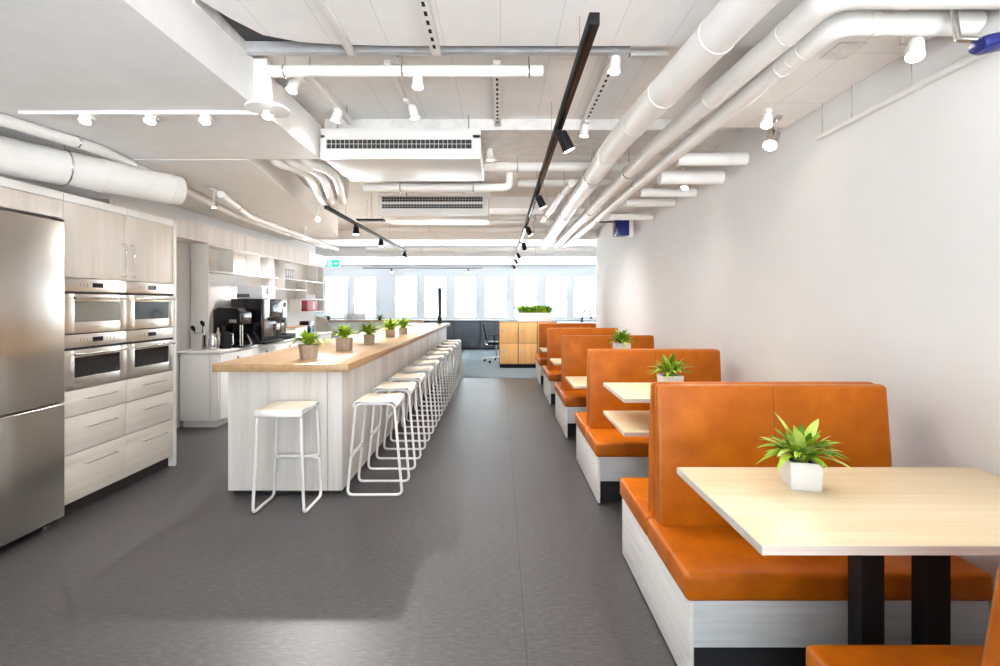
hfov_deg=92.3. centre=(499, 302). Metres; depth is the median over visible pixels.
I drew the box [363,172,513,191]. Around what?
pipe
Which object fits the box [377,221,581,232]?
pipe
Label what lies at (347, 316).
monitor
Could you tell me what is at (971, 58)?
rail
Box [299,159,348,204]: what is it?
flexible hose
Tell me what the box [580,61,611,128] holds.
rail
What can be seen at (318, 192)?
flexible hose
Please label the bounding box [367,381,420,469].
bar stool
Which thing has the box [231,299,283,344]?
coffee machine
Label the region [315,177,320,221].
spotlight
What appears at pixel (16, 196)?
upper cabinet
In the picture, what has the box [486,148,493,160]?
spotlight
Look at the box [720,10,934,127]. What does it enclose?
ceiling
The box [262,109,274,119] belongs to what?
spotlight
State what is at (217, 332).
bottle
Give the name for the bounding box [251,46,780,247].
ceiling
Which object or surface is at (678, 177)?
duct
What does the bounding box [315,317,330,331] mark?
shell chair
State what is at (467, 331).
storage cabinet
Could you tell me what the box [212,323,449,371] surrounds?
countertop
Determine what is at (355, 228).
spotlight
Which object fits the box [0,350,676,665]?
floor
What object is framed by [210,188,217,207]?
spotlight
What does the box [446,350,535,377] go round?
carpet
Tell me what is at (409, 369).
bar stool
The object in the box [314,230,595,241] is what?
trim
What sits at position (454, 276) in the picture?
window
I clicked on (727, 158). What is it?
duct
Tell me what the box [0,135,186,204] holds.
ventilation duct
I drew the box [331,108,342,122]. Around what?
spotlight
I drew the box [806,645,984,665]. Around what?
seat cushion
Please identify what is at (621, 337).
potted plant
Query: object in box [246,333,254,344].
bar
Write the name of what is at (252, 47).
trim
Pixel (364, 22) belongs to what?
ceiling
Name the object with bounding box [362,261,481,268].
track
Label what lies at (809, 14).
pipe
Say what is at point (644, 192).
duct
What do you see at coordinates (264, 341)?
tray
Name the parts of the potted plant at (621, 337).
pot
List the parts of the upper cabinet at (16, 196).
cornice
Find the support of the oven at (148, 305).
in the tall cabinet at (150, 402)
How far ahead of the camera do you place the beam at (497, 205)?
7.00 m
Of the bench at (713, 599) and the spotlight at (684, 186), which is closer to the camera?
the bench at (713, 599)
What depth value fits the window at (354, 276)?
16.47 m
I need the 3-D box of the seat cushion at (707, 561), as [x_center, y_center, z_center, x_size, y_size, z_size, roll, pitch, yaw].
[1.345,1.128,2.151,1.220,0.112,0.518,0,0,0]
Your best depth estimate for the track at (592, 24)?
2.71 m
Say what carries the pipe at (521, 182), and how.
hanging from the ceiling at (364, 97)
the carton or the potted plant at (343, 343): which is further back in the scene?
the carton
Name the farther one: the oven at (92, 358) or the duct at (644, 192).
the duct at (644, 192)
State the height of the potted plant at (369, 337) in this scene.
0.276 m
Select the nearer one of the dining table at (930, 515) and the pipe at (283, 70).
the dining table at (930, 515)
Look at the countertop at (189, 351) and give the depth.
6.03 m
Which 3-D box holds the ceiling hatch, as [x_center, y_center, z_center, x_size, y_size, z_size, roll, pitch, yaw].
[1.695,-1.246,2.375,0.130,0.006,0.150,0,0,0]
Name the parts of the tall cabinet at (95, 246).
drawer, door, cornice, drawer, drawer, handle, handle, handle, handle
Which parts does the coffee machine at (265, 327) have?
spout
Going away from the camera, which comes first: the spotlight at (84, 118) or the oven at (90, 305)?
the spotlight at (84, 118)
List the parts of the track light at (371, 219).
frame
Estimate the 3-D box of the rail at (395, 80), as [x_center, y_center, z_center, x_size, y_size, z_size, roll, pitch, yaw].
[-0.700,-1.515,3.410,0.040,0.070,0.860,0,0,0]
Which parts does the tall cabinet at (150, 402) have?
handle, drawer, door, drawer, drawer, cornice, handle, handle, handle, panel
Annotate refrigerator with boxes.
[0,210,63,546]
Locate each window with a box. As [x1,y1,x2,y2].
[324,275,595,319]
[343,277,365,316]
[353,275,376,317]
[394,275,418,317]
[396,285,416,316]
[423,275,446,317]
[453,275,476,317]
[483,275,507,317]
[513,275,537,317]
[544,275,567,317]
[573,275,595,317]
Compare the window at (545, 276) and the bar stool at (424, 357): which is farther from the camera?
the window at (545, 276)
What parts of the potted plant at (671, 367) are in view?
pot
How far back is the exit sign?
12.00 m
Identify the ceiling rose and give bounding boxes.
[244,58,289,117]
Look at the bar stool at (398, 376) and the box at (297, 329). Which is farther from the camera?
the box at (297, 329)
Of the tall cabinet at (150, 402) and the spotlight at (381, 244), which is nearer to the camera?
the tall cabinet at (150, 402)
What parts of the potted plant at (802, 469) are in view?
pot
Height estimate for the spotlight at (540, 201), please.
0.155 m
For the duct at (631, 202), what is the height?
0.104 m
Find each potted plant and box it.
[285,329,329,358]
[327,323,357,350]
[356,320,383,343]
[378,318,403,336]
[397,317,417,333]
[608,329,634,348]
[648,354,691,381]
[757,412,858,491]
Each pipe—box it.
[0,113,326,248]
[217,191,338,250]
[260,56,542,78]
[282,49,668,56]
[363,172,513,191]
[366,242,591,252]
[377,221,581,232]
[378,192,490,195]
[384,215,579,220]
[483,155,628,172]
[517,179,613,187]
[540,179,575,222]
[553,0,999,247]
[563,10,986,247]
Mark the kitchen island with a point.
(335, 379)
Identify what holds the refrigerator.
on the floor
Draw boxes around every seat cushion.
[537,357,546,365]
[543,365,547,374]
[546,370,560,380]
[554,382,561,395]
[559,390,586,406]
[575,412,587,436]
[585,426,648,456]
[620,478,654,535]
[648,518,992,600]
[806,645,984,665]
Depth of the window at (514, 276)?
16.47 m
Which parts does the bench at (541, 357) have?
panel, backrest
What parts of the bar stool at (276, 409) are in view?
leg frame, leg, seat, leg frame, leg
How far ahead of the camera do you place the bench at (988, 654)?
1.44 m
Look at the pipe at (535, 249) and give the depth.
11.44 m
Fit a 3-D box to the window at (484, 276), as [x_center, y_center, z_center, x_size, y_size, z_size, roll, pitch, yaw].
[-0.146,-0.210,16.515,0.848,1.480,0.170,0,0,0]
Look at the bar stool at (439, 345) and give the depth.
8.69 m
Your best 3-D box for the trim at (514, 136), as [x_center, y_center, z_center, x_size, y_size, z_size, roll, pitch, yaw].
[0.280,-1.505,4.400,3.520,0.090,0.700,0,0,0]
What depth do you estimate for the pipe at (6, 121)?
3.49 m
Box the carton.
[237,286,274,298]
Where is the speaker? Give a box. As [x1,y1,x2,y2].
[438,288,441,322]
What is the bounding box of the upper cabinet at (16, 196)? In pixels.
[0,176,62,217]
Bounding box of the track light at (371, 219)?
[356,192,385,221]
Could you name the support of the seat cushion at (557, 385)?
on the bench at (569, 400)
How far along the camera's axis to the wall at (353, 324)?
12.70 m
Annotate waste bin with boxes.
[299,321,313,333]
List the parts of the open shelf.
panel, panel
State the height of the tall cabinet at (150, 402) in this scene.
2.335 m
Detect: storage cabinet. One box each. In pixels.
[428,320,453,348]
[454,320,479,349]
[480,320,505,349]
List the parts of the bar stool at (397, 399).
leg, leg, seat, leg frame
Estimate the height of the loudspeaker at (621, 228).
0.300 m
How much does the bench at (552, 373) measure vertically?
1.148 m
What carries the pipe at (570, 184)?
hanging from the ceiling at (364, 97)
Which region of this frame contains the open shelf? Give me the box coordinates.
[191,243,323,348]
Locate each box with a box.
[284,325,307,337]
[301,300,317,310]
[512,305,553,321]
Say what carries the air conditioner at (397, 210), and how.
hanging from the ceiling at (364, 97)
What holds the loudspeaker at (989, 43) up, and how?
attached to the wall at (868, 250)
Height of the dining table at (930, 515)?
0.850 m
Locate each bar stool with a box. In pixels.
[251,401,321,512]
[346,393,409,495]
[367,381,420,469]
[383,372,429,449]
[397,365,436,433]
[406,360,442,421]
[414,355,447,410]
[422,351,451,401]
[427,347,454,394]
[432,344,457,388]
[437,342,460,382]
[440,340,462,377]
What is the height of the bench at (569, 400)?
1.148 m
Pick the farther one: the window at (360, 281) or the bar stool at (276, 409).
the window at (360, 281)
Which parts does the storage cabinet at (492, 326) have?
door, door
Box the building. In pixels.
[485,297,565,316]
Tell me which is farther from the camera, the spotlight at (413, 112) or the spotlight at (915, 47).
the spotlight at (413, 112)
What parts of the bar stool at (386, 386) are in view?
leg, leg, seat, leg frame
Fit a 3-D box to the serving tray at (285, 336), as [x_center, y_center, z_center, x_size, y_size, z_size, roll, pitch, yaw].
[-3.575,0.552,7.825,0.240,0.085,0.590,0,0,0]
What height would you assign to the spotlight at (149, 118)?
0.063 m
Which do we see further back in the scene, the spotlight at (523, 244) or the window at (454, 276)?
the window at (454, 276)
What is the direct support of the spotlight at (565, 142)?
attached to the track at (592, 24)
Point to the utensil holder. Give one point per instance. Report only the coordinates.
(198, 339)
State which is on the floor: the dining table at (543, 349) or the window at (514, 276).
the dining table at (543, 349)
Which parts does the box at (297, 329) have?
lid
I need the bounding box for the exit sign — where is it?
[327,242,339,266]
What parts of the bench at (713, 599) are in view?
panel, backrest, backrest, panel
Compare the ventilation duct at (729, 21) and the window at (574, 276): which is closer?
the ventilation duct at (729, 21)
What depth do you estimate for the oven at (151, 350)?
4.23 m
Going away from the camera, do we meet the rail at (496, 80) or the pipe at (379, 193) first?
the rail at (496, 80)
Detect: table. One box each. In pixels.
[539,347,546,351]
[550,358,560,364]
[565,376,586,387]
[603,383,650,436]
[677,467,999,644]
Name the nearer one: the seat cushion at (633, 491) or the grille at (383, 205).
the seat cushion at (633, 491)
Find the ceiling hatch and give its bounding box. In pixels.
[819,42,866,58]
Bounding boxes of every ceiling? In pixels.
[201,0,841,45]
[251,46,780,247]
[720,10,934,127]
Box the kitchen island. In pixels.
[212,323,449,493]
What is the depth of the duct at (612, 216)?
6.36 m
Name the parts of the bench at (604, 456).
panel, backrest, panel, backrest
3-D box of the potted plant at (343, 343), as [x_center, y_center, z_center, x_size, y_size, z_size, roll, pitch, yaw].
[-1.601,0.343,4.926,0.376,0.280,0.338,0,0,22]
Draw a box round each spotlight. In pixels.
[78,113,95,124]
[143,113,159,124]
[199,113,213,124]
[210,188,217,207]
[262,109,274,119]
[286,77,307,93]
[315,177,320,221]
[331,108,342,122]
[353,225,358,234]
[378,238,383,246]
[403,98,419,119]
[412,72,423,89]
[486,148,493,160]
[519,242,526,249]
[524,226,532,235]
[534,195,546,208]
[555,130,574,153]
[580,119,589,136]
[607,55,620,74]
[681,166,689,189]
[760,108,772,128]
[762,115,782,150]
[890,36,925,62]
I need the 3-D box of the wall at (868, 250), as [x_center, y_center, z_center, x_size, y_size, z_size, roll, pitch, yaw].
[2.115,0.000,3.825,0.150,3.100,12.650,0,0,0]
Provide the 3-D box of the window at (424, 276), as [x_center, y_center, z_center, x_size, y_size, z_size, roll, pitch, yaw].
[-2.226,-0.210,16.515,0.813,1.480,0.170,0,0,0]
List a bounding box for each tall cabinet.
[53,192,126,521]
[120,209,175,489]
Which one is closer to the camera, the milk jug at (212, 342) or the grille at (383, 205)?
the grille at (383, 205)
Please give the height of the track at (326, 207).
0.470 m
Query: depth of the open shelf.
7.26 m
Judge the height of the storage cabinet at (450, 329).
0.964 m
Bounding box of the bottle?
[216,328,219,347]
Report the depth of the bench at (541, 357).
9.46 m
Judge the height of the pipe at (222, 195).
0.120 m
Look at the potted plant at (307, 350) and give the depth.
4.15 m
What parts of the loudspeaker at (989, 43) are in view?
arm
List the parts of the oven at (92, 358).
control panel, handle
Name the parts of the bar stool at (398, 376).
leg, seat, leg frame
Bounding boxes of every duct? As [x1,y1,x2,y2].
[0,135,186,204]
[540,0,779,248]
[609,213,653,219]
[624,198,675,206]
[639,188,696,196]
[657,170,724,184]
[675,152,748,165]
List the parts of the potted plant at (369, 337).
pot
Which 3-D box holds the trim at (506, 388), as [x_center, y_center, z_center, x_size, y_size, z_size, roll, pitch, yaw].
[0.117,1.549,3.950,0.004,0.001,11.900,0,0,0]
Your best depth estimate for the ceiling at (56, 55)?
2.61 m
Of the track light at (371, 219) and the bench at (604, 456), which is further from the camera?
the track light at (371, 219)
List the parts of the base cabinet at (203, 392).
panel, panel, door, drawer, drawer, drawer, drawer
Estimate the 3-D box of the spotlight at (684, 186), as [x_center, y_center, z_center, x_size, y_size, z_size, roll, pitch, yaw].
[1.815,-1.281,4.703,0.093,0.358,0.115,0,0,0]
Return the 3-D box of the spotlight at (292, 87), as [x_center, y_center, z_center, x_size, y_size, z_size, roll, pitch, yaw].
[-1.292,-1.385,3.042,0.124,0.106,0.085,0,0,0]
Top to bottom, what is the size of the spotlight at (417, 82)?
0.099 m
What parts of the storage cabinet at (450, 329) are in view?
door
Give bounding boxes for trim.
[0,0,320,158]
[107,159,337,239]
[192,0,245,51]
[216,10,291,40]
[245,41,629,54]
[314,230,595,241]
[315,248,595,264]
[325,119,741,154]
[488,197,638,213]
[506,388,527,665]
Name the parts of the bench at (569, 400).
panel, backrest, panel, backrest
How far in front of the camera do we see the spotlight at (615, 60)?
2.78 m
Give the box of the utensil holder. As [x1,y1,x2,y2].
[192,333,205,349]
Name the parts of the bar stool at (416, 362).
seat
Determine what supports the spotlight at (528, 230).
attached to the track at (592, 24)
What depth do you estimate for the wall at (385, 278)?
16.50 m
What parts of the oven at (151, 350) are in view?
control panel, handle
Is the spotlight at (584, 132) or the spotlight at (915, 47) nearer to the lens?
the spotlight at (915, 47)
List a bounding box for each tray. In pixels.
[234,338,283,344]
[282,333,295,339]
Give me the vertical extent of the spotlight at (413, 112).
0.142 m
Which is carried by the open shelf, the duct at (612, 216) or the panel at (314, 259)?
the panel at (314, 259)
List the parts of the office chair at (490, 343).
backrest, seat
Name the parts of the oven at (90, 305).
door, control panel, handle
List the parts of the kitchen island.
corner panel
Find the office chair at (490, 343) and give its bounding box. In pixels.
[483,323,498,362]
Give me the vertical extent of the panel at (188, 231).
0.229 m
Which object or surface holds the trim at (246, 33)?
attached to the ceiling at (364, 97)
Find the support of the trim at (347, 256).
attached to the wall at (385, 278)
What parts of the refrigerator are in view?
door, door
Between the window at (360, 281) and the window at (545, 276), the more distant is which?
the window at (360, 281)
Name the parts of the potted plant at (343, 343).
pot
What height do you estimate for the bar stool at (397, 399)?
0.773 m
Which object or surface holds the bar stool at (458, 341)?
on the floor
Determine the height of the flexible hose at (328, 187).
0.392 m
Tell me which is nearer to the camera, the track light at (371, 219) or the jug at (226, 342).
the jug at (226, 342)
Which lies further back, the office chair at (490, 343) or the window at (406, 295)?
the window at (406, 295)
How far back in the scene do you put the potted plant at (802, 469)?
1.79 m
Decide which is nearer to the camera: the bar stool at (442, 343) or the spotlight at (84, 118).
the spotlight at (84, 118)
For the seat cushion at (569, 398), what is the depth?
5.48 m
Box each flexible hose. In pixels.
[268,159,326,204]
[283,159,337,204]
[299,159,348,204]
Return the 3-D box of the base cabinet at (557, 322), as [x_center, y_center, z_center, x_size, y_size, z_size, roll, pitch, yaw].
[1.940,1.008,11.650,1.080,1.085,0.440,0,0,0]
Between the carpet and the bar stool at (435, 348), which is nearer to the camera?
the bar stool at (435, 348)
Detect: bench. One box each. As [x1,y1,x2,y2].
[535,323,595,384]
[543,328,617,405]
[554,335,653,438]
[575,349,720,503]
[620,382,992,665]
[806,566,999,665]
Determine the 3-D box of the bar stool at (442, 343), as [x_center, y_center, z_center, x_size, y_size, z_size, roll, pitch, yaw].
[-1.005,1.164,9.445,0.453,0.773,0.344,0,0,0]
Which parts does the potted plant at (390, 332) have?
pot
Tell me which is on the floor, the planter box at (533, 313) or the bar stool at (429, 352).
the bar stool at (429, 352)
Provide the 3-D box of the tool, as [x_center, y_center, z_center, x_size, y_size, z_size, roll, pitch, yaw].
[-3.765,0.401,6.075,0.058,0.361,0.045,0,0,0]
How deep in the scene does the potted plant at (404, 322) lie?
7.39 m
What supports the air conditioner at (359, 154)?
hanging from the ceiling at (364, 97)
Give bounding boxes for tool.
[200,320,204,332]
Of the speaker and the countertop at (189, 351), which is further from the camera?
the speaker
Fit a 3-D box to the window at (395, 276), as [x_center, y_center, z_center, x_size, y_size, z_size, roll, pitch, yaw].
[-3.214,-0.210,16.515,0.831,1.480,0.170,0,0,0]
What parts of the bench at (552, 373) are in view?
panel, backrest, panel, backrest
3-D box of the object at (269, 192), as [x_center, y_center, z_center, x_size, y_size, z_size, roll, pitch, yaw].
[-3.035,-1.327,6.486,1.930,0.285,5.028,0,0,0]
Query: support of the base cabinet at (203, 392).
on the floor
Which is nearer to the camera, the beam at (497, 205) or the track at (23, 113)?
the track at (23, 113)
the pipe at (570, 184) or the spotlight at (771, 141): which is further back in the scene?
the pipe at (570, 184)
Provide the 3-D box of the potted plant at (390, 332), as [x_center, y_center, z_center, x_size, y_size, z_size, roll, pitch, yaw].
[-1.544,0.341,6.784,0.419,0.284,0.388,0,0,-11]
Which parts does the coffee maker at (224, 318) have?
plate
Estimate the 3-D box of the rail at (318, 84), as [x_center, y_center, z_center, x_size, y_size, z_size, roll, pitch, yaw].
[-1.200,-1.490,3.395,0.040,0.120,0.890,0,0,0]
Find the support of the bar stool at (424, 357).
on the floor
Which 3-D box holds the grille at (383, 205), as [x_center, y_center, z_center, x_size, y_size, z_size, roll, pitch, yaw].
[-0.850,-1.210,6.008,1.260,0.050,0.008,0,0,0]
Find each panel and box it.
[92,199,308,263]
[309,252,324,266]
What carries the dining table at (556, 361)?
on the floor
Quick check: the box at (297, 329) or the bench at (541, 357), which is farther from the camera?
the bench at (541, 357)
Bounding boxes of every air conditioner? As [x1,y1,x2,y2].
[320,115,482,180]
[378,181,488,224]
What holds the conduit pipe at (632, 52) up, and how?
hanging from the ceiling at (364, 97)
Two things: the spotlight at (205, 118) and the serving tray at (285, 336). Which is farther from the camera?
the serving tray at (285, 336)
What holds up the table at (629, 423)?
on the floor
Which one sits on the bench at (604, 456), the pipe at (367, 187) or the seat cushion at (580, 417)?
the seat cushion at (580, 417)
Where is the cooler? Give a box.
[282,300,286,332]
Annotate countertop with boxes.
[177,332,332,353]
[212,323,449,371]
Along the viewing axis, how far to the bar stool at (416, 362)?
6.26 m
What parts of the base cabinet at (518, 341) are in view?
door, door, door, door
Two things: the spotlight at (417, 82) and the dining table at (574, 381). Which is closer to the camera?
the spotlight at (417, 82)
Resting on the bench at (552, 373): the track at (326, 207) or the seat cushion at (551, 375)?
the seat cushion at (551, 375)
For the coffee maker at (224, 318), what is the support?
on the countertop at (189, 351)
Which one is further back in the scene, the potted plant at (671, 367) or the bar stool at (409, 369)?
the bar stool at (409, 369)
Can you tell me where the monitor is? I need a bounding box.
[344,313,365,319]
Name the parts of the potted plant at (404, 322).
pot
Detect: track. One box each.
[18,111,258,115]
[324,204,406,251]
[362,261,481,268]
[511,12,599,267]
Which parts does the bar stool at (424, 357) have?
seat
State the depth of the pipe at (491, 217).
7.86 m
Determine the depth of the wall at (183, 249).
6.01 m
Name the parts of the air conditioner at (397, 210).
frame, casing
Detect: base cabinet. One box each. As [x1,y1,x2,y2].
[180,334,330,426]
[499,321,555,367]
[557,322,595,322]
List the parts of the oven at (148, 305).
door, control panel, handle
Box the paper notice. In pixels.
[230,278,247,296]
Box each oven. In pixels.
[64,278,128,333]
[64,331,128,391]
[124,327,175,378]
[125,281,175,329]
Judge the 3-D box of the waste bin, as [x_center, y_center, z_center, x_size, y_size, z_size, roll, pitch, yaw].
[-3.608,0.465,8.960,0.184,0.260,0.240,0,0,0]
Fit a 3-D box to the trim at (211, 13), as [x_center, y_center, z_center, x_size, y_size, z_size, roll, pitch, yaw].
[-1.468,-1.472,2.530,0.015,0.064,0.459,0,0,0]
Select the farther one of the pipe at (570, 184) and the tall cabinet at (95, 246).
the pipe at (570, 184)
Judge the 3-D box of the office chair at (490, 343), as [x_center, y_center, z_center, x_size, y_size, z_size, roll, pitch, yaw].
[-0.109,1.033,12.608,0.661,1.021,0.666,0,0,0]
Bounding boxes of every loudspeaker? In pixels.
[599,220,632,237]
[948,10,999,54]
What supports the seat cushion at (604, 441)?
on the bench at (604, 456)
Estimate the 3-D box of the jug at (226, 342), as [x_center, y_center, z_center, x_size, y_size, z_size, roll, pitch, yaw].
[-3.590,0.482,6.289,0.157,0.225,0.143,0,0,-40]
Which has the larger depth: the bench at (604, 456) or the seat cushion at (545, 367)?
the seat cushion at (545, 367)
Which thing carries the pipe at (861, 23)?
hanging from the ceiling at (364, 97)
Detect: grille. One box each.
[326,140,470,148]
[382,197,481,201]
[382,204,481,207]
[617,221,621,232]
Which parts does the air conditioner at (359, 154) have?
frame, casing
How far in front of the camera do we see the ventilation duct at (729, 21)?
2.52 m
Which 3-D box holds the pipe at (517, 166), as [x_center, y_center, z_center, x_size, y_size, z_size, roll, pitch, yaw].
[0.550,-1.434,4.850,1.500,0.232,0.114,0,0,0]
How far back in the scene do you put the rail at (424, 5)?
2.43 m
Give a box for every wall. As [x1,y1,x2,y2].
[0,174,314,427]
[315,265,595,322]
[328,320,423,338]
[596,10,999,616]
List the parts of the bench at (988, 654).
backrest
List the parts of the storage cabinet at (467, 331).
door, door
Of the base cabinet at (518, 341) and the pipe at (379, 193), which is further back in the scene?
the base cabinet at (518, 341)
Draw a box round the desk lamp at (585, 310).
[580,309,592,321]
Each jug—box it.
[208,334,219,349]
[219,331,233,348]
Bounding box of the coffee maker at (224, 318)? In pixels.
[213,307,253,347]
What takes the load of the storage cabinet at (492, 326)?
on the carpet
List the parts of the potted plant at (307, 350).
pot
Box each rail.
[308,57,351,123]
[314,0,354,55]
[384,60,409,116]
[417,0,440,55]
[493,60,500,125]
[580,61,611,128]
[816,53,990,139]
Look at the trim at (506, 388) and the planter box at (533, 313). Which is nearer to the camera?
the trim at (506, 388)
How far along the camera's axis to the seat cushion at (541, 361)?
9.02 m

